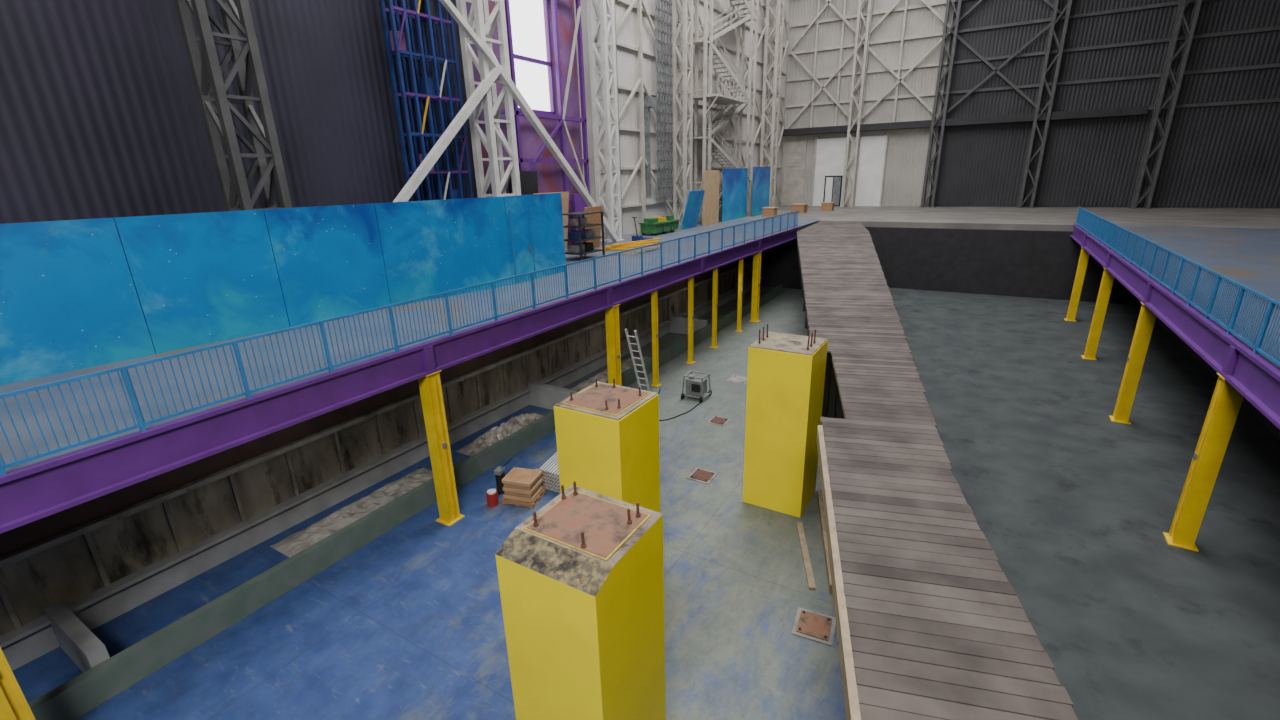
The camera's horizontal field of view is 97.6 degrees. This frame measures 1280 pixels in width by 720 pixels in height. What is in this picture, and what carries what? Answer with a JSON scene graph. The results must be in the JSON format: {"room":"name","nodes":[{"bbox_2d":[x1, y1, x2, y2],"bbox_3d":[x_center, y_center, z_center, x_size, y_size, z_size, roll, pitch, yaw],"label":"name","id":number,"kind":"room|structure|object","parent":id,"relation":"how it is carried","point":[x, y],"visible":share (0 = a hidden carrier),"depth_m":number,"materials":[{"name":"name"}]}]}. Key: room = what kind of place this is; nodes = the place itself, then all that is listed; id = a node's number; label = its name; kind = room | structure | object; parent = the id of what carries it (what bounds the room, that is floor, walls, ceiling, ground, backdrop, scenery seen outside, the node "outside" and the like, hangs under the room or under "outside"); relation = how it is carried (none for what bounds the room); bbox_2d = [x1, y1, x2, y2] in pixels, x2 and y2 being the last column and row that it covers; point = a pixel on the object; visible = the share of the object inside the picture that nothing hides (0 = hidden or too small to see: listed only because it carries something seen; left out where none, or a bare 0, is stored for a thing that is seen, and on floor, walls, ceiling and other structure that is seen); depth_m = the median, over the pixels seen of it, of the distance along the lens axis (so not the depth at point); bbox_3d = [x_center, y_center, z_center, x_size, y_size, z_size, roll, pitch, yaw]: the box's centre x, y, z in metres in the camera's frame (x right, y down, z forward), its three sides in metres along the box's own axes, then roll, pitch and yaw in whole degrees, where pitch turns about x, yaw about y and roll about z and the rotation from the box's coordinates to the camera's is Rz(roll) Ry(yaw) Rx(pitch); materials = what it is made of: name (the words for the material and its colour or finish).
{"room":"industrial hangar","nodes":[
{"label":"industrial hangar","id":0,"kind":"room"},
{"bbox_2d":[0,252,763,670],"bbox_3d":[-3.535,-0.702,22.944,0.600,4.100,50.000,9,21,30],"label":"wall","id":1,"kind":"structure","parent":0,"point":[104,557],"depth_m":13.77,"materials":[{"name":"concrete"}]},
{"bbox_2d":[0,0,789,324],"bbox_3d":[-3.096,-17.837,30.274,0.200,32.000,72.000,9,21,30],"label":"wall","id":2,"kind":"structure","parent":0,"point":[101,115],"depth_m":17.60,"materials":[{"name":"metal"}]},
{"bbox_2d":[0,219,818,471],"bbox_3d":[-3.682,-3.825,23.924,9.000,0.180,53.180,9,21,30],"label":"deck","id":3,"kind":"object","parent":2,"relation":"attached to","point":[11,403],"visible":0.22,"depth_m":12.22,"materials":[{"name":"paint"}]},
{"bbox_2d":[173,0,291,210],"bbox_3d":[-11.589,-14.054,13.531,1.296,26.244,1.452,9,21,30],"label":"lattice column","id":4,"kind":"structure","parent":3,"relation":"on","point":[239,17],"depth_m":15.66,"materials":[{"name":"grey metal"}]},
{"bbox_2d":[0,193,565,384],"bbox_3d":[-7.997,-2.964,16.441,0.600,3.100,16.327,13,23,36],"label":"mural panel","id":5,"kind":"object","parent":3,"relation":"on","point":[69,301],"visible":0.91,"depth_m":13.98,"materials":[{"name":"paint"}]},
{"bbox_2d":[0,210,798,475],"bbox_3d":[-1.295,-3.008,19.108,0.060,1.075,47.430,9,21,30],"label":"walkway railing","id":6,"kind":"object","parent":3,"relation":"on","point":[704,237],"depth_m":11.32,"materials":[{"name":"blue metal"}]},
{"bbox_2d":[0,227,799,533],"bbox_3d":[-1.343,-2.168,19.448,0.500,0.730,47.400,9,21,30],"label":"beam","id":7,"kind":"object","parent":3,"relation":"attached to","point":[28,494],"visible":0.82,"depth_m":10.50,"materials":[{"name":"purple metal"}]},
{"bbox_2d":[379,0,473,200],"bbox_3d":[-8.389,-13.958,20.881,0.590,21.200,2.870,9,21,30],"label":"steel framework","id":8,"kind":"object","parent":3,"relation":"on","point":[397,37],"visible":0.63,"depth_m":21.81,"materials":[{"name":"paint"}]},
{"bbox_2d":[456,0,520,197],"bbox_3d":[-6.466,-16.868,21.645,1.368,26.252,1.666,9,21,30],"label":"lattice column","id":9,"kind":"structure","parent":3,"relation":"on","point":[493,141],"depth_m":23.40,"materials":[{"name":"white metal"}]},
{"bbox_2d":[393,0,618,241],"bbox_3d":[-5.881,-10.859,23.363,0.484,13.540,17.395,9,21,30],"label":"brace","id":10,"kind":"object","parent":9,"relation":"attached to","point":[497,70],"visible":0.85,"depth_m":22.19,"materials":[{"name":"white metal"}]},
{"bbox_2d":[501,0,589,246],"bbox_3d":[-4.916,-18.266,25.666,0.500,26.200,7.300,9,21,30],"label":"framing","id":11,"kind":"object","parent":3,"relation":"on","point":[528,178],"visible":0.44,"depth_m":28.85,"materials":[{"name":"purple paint"}]},
{"bbox_2d":[536,192,602,251],"bbox_3d":[-3.635,-6.934,28.253,0.803,2.986,4.881,13,23,38],"label":"sheets","id":12,"kind":"object","parent":3,"relation":"on","point":[591,218],"visible":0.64,"depth_m":28.95,"materials":[{"name":"brown wood"}]},
{"bbox_2d":[563,211,604,260],"bbox_3d":[-2.697,-5.802,26.190,1.180,2.100,1.880,9,21,30],"label":"shelf rack","id":13,"kind":"object","parent":3,"relation":"on","point":[581,248],"visible":0.8,"depth_m":25.83,"materials":[{"name":"grey metal"}]},
{"bbox_2d":[587,0,623,241],"bbox_3d":[-2.096,-19.519,29.305,1.232,26.248,1.184,9,21,30],"label":"lattice column","id":14,"kind":"structure","parent":3,"relation":"on","point":[602,57],"depth_m":30.95,"materials":[{"name":"white metal"}]},
{"bbox_2d":[605,238,660,250],"bbox_3d":[-0.369,-6.231,30.171,2.357,0.280,3.823,6,20,21],"label":"steel frame","id":15,"kind":"object","parent":3,"relation":"on","point":[628,245],"visible":0.77,"depth_m":29.86,"materials":[{"name":"orange paint"}]},
{"bbox_2d":[615,246,662,254],"bbox_3d":[0.042,-5.427,27.898,3.339,0.170,1.014,-14,22,-34],"label":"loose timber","id":16,"kind":"object","parent":3,"relation":"on","point":[625,253],"visible":0.5,"depth_m":27.78,"materials":[{"name":"grey wood"}]},
{"bbox_2d":[632,217,652,240],"bbox_3d":[0.083,-7.657,32.649,0.580,1.420,1.628,9,21,30],"label":"jack","id":17,"kind":"object","parent":3,"relation":"on","point":[634,238],"visible":0.88,"depth_m":32.28,"materials":[{"name":"blue paint"}]},
{"bbox_2d":[639,215,679,235],"bbox_3d":[1.293,-8.845,36.728,1.300,1.040,3.200,9,21,30],"label":"bins","id":18,"kind":"object","parent":3,"relation":"on","point":[654,225],"visible":1,"depth_m":35.80,"materials":[{"name":"green plastic"}]},
{"bbox_2d":[672,0,692,225],"bbox_3d":[2.856,-22.367,37.515,1.196,26.244,1.252,9,21,30],"label":"lattice column","id":19,"kind":"structure","parent":3,"relation":"on","point":[681,56],"depth_m":38.87,"materials":[{"name":"beige metal"}]},
{"bbox_2d":[681,190,704,228],"bbox_3d":[3.599,-10.602,39.407,0.999,2.539,2.400,9,21,30],"label":"panel","id":20,"kind":"object","parent":3,"relation":"on","point":[695,198],"visible":1,"depth_m":39.20,"materials":[{"name":"paint"}]},
{"bbox_2d":[703,170,718,225],"bbox_3d":[5.341,-12.193,42.007,0.100,3.900,2.700,9,21,30],"label":"plywood board","id":21,"kind":"object","parent":3,"relation":"on","point":[710,177],"visible":1,"depth_m":41.85,"materials":[{"name":"beige wood"}]},
{"bbox_2d":[692,0,758,224],"bbox_3d":[6.945,-24.077,42.289,2.231,26.200,10.100,9,21,30],"label":"stair tower","id":22,"kind":"object","parent":3,"relation":"on","point":[709,36],"visible":0.8,"depth_m":42.93,"materials":[{"name":"grey metal"}]},
{"bbox_2d":[722,168,747,221],"bbox_3d":[7.756,-13.582,45.854,0.140,4.000,5.200,9,21,30],"label":"mural panel","id":23,"kind":"object","parent":3,"relation":"on","point":[734,193],"visible":1,"depth_m":45.59,"materials":[{"name":"paint"}]},
{"bbox_2d":[514,0,555,114],"bbox_3d":[-5.335,-14.973,26.890,0.100,5.780,3.380,9,21,30],"label":"window","id":24,"kind":"structure","parent":2,"relation":"in","point":[519,57],"depth_m":27.96,"materials":[{"name":"white glass"}]},
{"bbox_2d":[596,0,789,236],"bbox_3d":[6.477,-24.656,44.078,0.700,26.200,34.951,9,21,30],"label":"rails","id":25,"kind":"object","parent":2,"relation":"attached to","point":[663,49],"visible":0.7,"depth_m":37.15,"materials":[{"name":"beige metal"}]},
{"bbox_2d":[12,286,1279,719],"bbox_3d":[14.560,0.319,25.431,40.000,0.300,72.000,9,21,30],"label":"floor","id":26,"kind":"structure","parent":0,"point":[1075,505],"depth_m":12.55,"materials":[{"name":"blue paint"}]},
{"bbox_2d":[0,647,35,719],"bbox_3d":[-9.052,4.438,7.813,0.520,4.120,0.520,9,21,30],"label":"support post","id":27,"kind":"object","parent":26,"relation":"on","point":[13,704],"visible":1,"depth_m":7.89,"materials":[{"name":"metal"}]},
{"bbox_2d":[270,467,433,557],"bbox_3d":[-7.366,3.941,15.266,1.536,0.299,4.500,9,21,30],"label":"rubble heap","id":28,"kind":"object","parent":26,"relation":"on","point":[295,543],"visible":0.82,"depth_m":14.78,"materials":[{"name":"stone"}]},
{"bbox_2d":[44,316,706,671],"bbox_3d":[-3.853,1.718,20.749,2.200,0.900,25.750,9,21,30],"label":"buttress","id":29,"kind":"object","parent":26,"relation":"on","point":[78,642],"depth_m":10.54,"materials":[{"name":"concrete"}]},
{"bbox_2d":[28,285,781,719],"bbox_3d":[-1.986,1.562,21.520,0.200,0.620,48.000,9,21,30],"label":"curb","id":30,"kind":"object","parent":26,"relation":"on","point":[86,691],"visible":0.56,"depth_m":12.02,"materials":[{"name":"green paint"}]},
{"bbox_2d":[418,370,464,526],"bbox_3d":[-5.056,2.240,14.141,0.520,4.120,0.520,9,21,30],"label":"support post","id":31,"kind":"object","parent":26,"relation":"on","point":[430,388],"visible":0.82,"depth_m":14.02,"materials":[{"name":"metal"}]},
{"bbox_2d":[486,488,498,506],"bbox_3d":[-4.043,3.764,15.325,0.300,0.431,0.300,9,21,30],"label":"paint bucket","id":32,"kind":"object","parent":26,"relation":"on","point":[491,494],"visible":1,"depth_m":15.22,"materials":[{"name":"plastic"}]},
{"bbox_2d":[456,412,542,455],"bbox_3d":[-4.567,2.376,19.488,1.425,0.479,3.600,9,21,30],"label":"rubble heap","id":33,"kind":"object","parent":26,"relation":"on","point":[495,434],"visible":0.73,"depth_m":18.97,"materials":[{"name":"grey stone"}]},
{"bbox_2d":[494,458,512,493],"bbox_3d":[-3.838,3.284,15.836,0.500,1.011,0.331,0,18,4],"label":"shop vacuum","id":34,"kind":"object","parent":26,"relation":"on","point":[499,473],"visible":0.88,"depth_m":15.78,"materials":[{"name":"black plastic"}]},
{"bbox_2d":[502,467,545,507],"bbox_3d":[-3.242,3.517,15.534,0.950,0.730,0.800,4,19,16],"label":"wooden crate","id":35,"kind":"object","parent":26,"relation":"on","point":[522,487],"visible":1,"depth_m":15.28,"materials":[{"name":"brown wood"}]},
{"bbox_2d":[535,452,560,493],"bbox_3d":[-2.342,3.284,16.303,0.988,0.645,1.128,9,21,30],"label":"stack","id":36,"kind":"object","parent":26,"relation":"on","point":[550,470],"visible":0.38,"depth_m":15.92,"materials":[{"name":"metal"}]},
{"bbox_2d":[495,481,665,719],"bbox_3d":[-0.662,4.049,7.495,1.450,4.641,1.500,9,21,30],"label":"concrete pier","id":37,"kind":"object","parent":26,"relation":"on","point":[581,579],"visible":1,"depth_m":6.67,"materials":[{"name":"paint"}]},
{"bbox_2d":[554,378,659,512],"bbox_3d":[-0.581,2.746,11.460,1.470,4.621,1.450,9,21,30],"label":"concrete pier","id":38,"kind":"object","parent":26,"relation":"on","point":[607,435],"visible":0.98,"depth_m":10.57,"materials":[{"name":"paint"}]},
{"bbox_2d":[570,355,648,391],"bbox_3d":[-1.221,0.560,25.003,1.526,0.297,6.000,9,21,30],"label":"rubble heap","id":39,"kind":"object","parent":26,"relation":"on","point":[626,364],"visible":0.44,"depth_m":24.53,"materials":[{"name":"concrete"}]},
{"bbox_2d":[605,304,621,385],"bbox_3d":[-0.958,-0.015,20.631,0.520,4.120,0.520,9,21,30],"label":"support post","id":40,"kind":"object","parent":26,"relation":"on","point":[611,314],"visible":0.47,"depth_m":20.33,"materials":[{"name":"metal"}]},
{"bbox_2d":[625,329,650,391],"bbox_3d":[-0.021,0.281,21.128,0.450,3.229,1.185,9,21,30],"label":"ladder","id":41,"kind":"object","parent":26,"relation":"on","point":[626,331],"visible":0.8,"depth_m":20.89,"materials":[{"name":"silver metal"}]},
{"bbox_2d":[650,290,661,386],"bbox_3d":[0.625,-0.885,23.137,0.350,4.120,0.350,9,21,30],"label":"support post","id":42,"kind":"object","parent":26,"relation":"on","point":[654,295],"visible":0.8,"depth_m":23.07,"materials":[{"name":"metal"}]},
{"bbox_2d":[658,389,698,420],"bbox_3d":[1.027,1.747,21.645,2.139,0.040,2.827,9,21,30],"label":"cable","id":43,"kind":"object","parent":26,"relation":"on","point":[660,389],"visible":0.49,"depth_m":20.75,"materials":[{"name":"black rubber"}]},
{"bbox_2d":[686,277,695,363],"bbox_3d":[2.347,-1.832,25.863,0.350,4.120,0.350,9,21,30],"label":"support post","id":44,"kind":"object","parent":26,"relation":"on","point":[690,280],"visible":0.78,"depth_m":25.77,"materials":[{"name":"metal"}]},
{"bbox_2d":[681,370,711,402],"bbox_3d":[2.242,1.023,22.237,0.960,0.977,1.080,9,21,30],"label":"portable generator","id":45,"kind":"object","parent":26,"relation":"on","point":[694,385],"visible":1,"depth_m":22.06,"materials":[{"name":"grey metal"}]},
{"bbox_2d":[687,468,717,483],"bbox_3d":[1.839,3.401,16.538,0.688,0.063,0.688,9,21,30],"label":"concrete pad","id":46,"kind":"object","parent":26,"relation":"on","point":[700,475],"depth_m":16.49,"materials":[{"name":"concrete"}]},
{"bbox_2d":[710,268,718,348],"bbox_3d":[3.756,-2.607,28.094,0.350,4.120,0.350,9,21,30],"label":"support post","id":47,"kind":"object","parent":26,"relation":"on","point":[715,271],"visible":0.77,"depth_m":28.02,"materials":[{"name":"metal"}]},
{"bbox_2d":[707,416,729,425],"bbox_3d":[2.841,2.175,20.163,0.625,0.063,0.625,9,21,30],"label":"concrete pad","id":48,"kind":"object","parent":26,"relation":"on","point":[716,420],"depth_m":20.12,"materials":[{"name":"concrete"}]},
{"bbox_2d":[726,375,746,384],"bbox_3d":[4.272,0.837,24.096,0.875,0.063,0.875,9,21,30],"label":"concrete pad","id":49,"kind":"object","parent":26,"relation":"on","point":[734,379],"depth_m":23.97,"materials":[{"name":"concrete"}]},
{"bbox_2d":[735,258,743,331],"bbox_3d":[5.523,-3.580,30.893,0.350,4.120,0.350,9,21,30],"label":"support post","id":50,"kind":"object","parent":26,"relation":"on","point":[740,275],"visible":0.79,"depth_m":30.84,"materials":[{"name":"metal"}]},
{"bbox_2d":[749,252,760,321],"bbox_3d":[6.830,-4.298,32.962,0.520,4.120,0.520,9,21,30],"label":"support post","id":51,"kind":"object","parent":26,"relation":"on","point":[756,257],"visible":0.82,"depth_m":32.84,"materials":[{"name":"metal"}]},
{"bbox_2d":[743,324,827,517],"bbox_3d":[3.788,1.479,14.688,1.570,4.780,1.520,9,21,30],"label":"concrete pier","id":52,"kind":"object","parent":26,"relation":"on","point":[786,372],"visible":1,"depth_m":14.09,"materials":[{"name":"paint"}]},
{"bbox_2d":[791,607,835,645],"bbox_3d":[3.421,5.197,10.985,0.750,0.063,0.750,7,20,24],"label":"concrete pad","id":53,"kind":"object","parent":26,"relation":"on","point":[808,624],"depth_m":10.94,"materials":[{"name":"concrete"}]},
{"bbox_2d":[796,491,832,592],"bbox_3d":[4.196,4.233,13.624,0.714,0.200,3.782,3,19,13],"label":"wooden planks","id":54,"kind":"object","parent":26,"relation":"on","point":[808,569],"visible":0.82,"depth_m":13.08,"materials":[{"name":"beige wood"}]},
{"bbox_2d":[796,221,1077,719],"bbox_3d":[8.005,-0.209,19.453,4.610,4.782,52.901,3,19,14],"label":"ramp","id":55,"kind":"object","parent":26,"relation":"on","point":[930,625],"visible":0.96,"depth_m":7.64,"materials":[{"name":"wood"}]},
{"bbox_2d":[1064,247,1089,321],"bbox_3d":[24.535,-4.231,31.357,0.520,4.120,0.520,9,21,30],"label":"support post","id":56,"kind":"object","parent":26,"relation":"on","point":[1084,255],"visible":0.81,"depth_m":31.25,"materials":[{"name":"metal"}]},
{"bbox_2d":[1081,267,1113,359],"bbox_3d":[20.565,-2.047,25.070,0.520,4.120,0.520,9,21,30],"label":"support post","id":57,"kind":"object","parent":26,"relation":"on","point":[1107,280],"visible":0.8,"depth_m":24.97,"materials":[{"name":"metal"}]},
{"bbox_2d":[1109,302,1155,424],"bbox_3d":[16.594,0.137,18.782,0.520,4.120,0.520,9,21,30],"label":"support post","id":58,"kind":"object","parent":26,"relation":"on","point":[1146,319],"visible":0.8,"depth_m":18.68,"materials":[{"name":"metal"}]},
{"bbox_2d":[1163,373,1243,551],"bbox_3d":[12.624,2.321,12.495,0.520,4.120,0.520,9,21,30],"label":"support post","id":59,"kind":"object","parent":26,"relation":"on","point":[1226,401],"visible":0.8,"depth_m":12.40,"materials":[{"name":"metal"}]},
{"bbox_2d":[760,229,801,288],"bbox_3d":[10.892,-7.678,42.412,3.500,4.400,0.300,9,21,30],"label":"wall","id":60,"kind":"structure","parent":0,"point":[779,265],"depth_m":42.52,"materials":[{"name":"metal"}]},
{"bbox_2d":[719,206,1279,304],"bbox_3d":[28.124,-9.597,46.209,40.000,4.800,18.800,9,21,30],"label":"floor","id":61,"kind":"structure","parent":0,"point":[1002,251],"depth_m":39.01,"materials":[{"name":"concrete"}]},
{"bbox_2d":[751,167,770,216],"bbox_3d":[10.762,-15.039,49.860,0.140,4.100,4.400,9,21,30],"label":"mural panel","id":62,"kind":"object","parent":61,"relation":"on","point":[761,175],"visible":0.93,"depth_m":49.55,"materials":[{"name":"paint"}]},
{"bbox_2d":[760,0,784,206],"bbox_3d":[12.403,-27.488,52.265,1.540,26.260,1.580,9,21,30],"label":"lattice column","id":63,"kind":"structure","parent":61,"relation":"on","point":[771,13],"depth_m":52.68,"materials":[{"name":"beige metal"}]},
{"bbox_2d":[762,202,834,216],"bbox_3d":[14.254,-13.786,51.117,9.960,0.760,2.306,-15,23,-36],"label":"crates","id":64,"kind":"object","parent":61,"relation":"on","point":[825,206],"visible":0.96,"depth_m":51.32,"materials":[{"name":"brown wood"}]},
{"bbox_2d":[840,0,872,206],"bbox_3d":[21.415,-28.467,54.492,1.332,26.248,1.184,9,21,30],"label":"lattice column","id":65,"kind":"structure","parent":61,"relation":"on","point":[860,16],"depth_m":55.23,"materials":[{"name":"beige metal"}]},
{"bbox_2d":[920,0,961,206],"bbox_3d":[27.853,-27.412,50.793,1.332,26.248,1.184,9,21,30],"label":"lattice column","id":66,"kind":"structure","parent":61,"relation":"on","point":[945,36],"depth_m":51.63,"materials":[{"name":"grey metal"}]},
{"bbox_2d":[1016,0,1071,207],"bbox_3d":[34.721,-26.287,46.847,1.332,26.248,1.184,9,21,30],"label":"lattice column","id":67,"kind":"structure","parent":61,"relation":"on","point":[1067,8],"depth_m":47.85,"materials":[{"name":"grey metal"}]},
{"bbox_2d":[1128,0,1201,208],"bbox_3d":[41.588,-25.161,42.901,1.332,26.248,1.184,9,21,30],"label":"lattice column","id":68,"kind":"structure","parent":61,"relation":"on","point":[1166,71],"depth_m":44.27,"materials":[{"name":"grey metal"}]},
{"bbox_2d":[780,0,1279,207],"bbox_3d":[32.567,-25.196,49.695,40.200,32.000,0.200,9,21,30],"label":"wall","id":69,"kind":"structure","parent":0,"point":[1224,156],"depth_m":48.39,"materials":[{"name":"grey metal"}]},
{"bbox_2d":[782,141,806,205],"bbox_3d":[16.832,-20.291,61.114,2.300,6.700,0.140,9,21,30],"label":"door","id":70,"kind":"structure","parent":69,"relation":"in","point":[795,151],"depth_m":61.02,"materials":[{"name":"beige metal"}]},
{"bbox_2d":[811,133,888,205],"bbox_3d":[21.640,-19.617,58.220,7.100,7.000,0.290,9,21,30],"label":"door","id":71,"kind":"structure","parent":69,"relation":"in","point":[829,156],"depth_m":58.19,"materials":[{"name":"white paint"}]},
{"bbox_2d":[783,0,1279,135],"bbox_3d":[32.225,-30.259,47.351,39.700,18.900,1.100,9,21,30],"label":"rails","id":72,"kind":"object","parent":69,"relation":"attached to","point":[1128,111],"visible":0.9,"depth_m":50.53,"materials":[{"name":"beige metal"}]},
{"bbox_2d":[1140,303,1279,440],"bbox_3d":[17.444,1.952,12.466,0.200,4.600,53.000,9,21,30],"label":"wall","id":73,"kind":"structure","parent":0,"point":[1254,411],"depth_m":23.16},
{"bbox_3d":[31.413,-12.181,10.446,0.200,32.000,72.000,9,21,30],"label":"wall","id":74,"kind":"structure","parent":0,"visible":0},
{"bbox_2d":[1078,225,1279,368],"bbox_3d":[20.354,0.114,10.114,15.000,0.180,53.180,9,21,30],"label":"deck","id":75,"kind":"object","parent":74,"relation":"attached to","point":[1250,257],"visible":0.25,"depth_m":22.18,"materials":[{"name":"paint"}]},
{"bbox_2d":[1070,224,1279,429],"bbox_3d":[13.964,-0.720,13.859,0.500,0.730,53.200,9,21,30],"label":"walkway fascia beam","id":76,"kind":"object","parent":75,"relation":"attached to","point":[1252,375],"visible":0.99,"depth_m":13.40,"materials":[{"name":"purple metal"}]},
{"bbox_2d":[1075,207,1279,366],"bbox_3d":[13.857,-1.585,13.608,0.060,1.075,53.230,9,21,30],"label":"walkway railing","id":77,"kind":"object","parent":75,"relation":"on","point":[1102,229],"depth_m":14.68,"materials":[{"name":"blue metal"}]}
]}

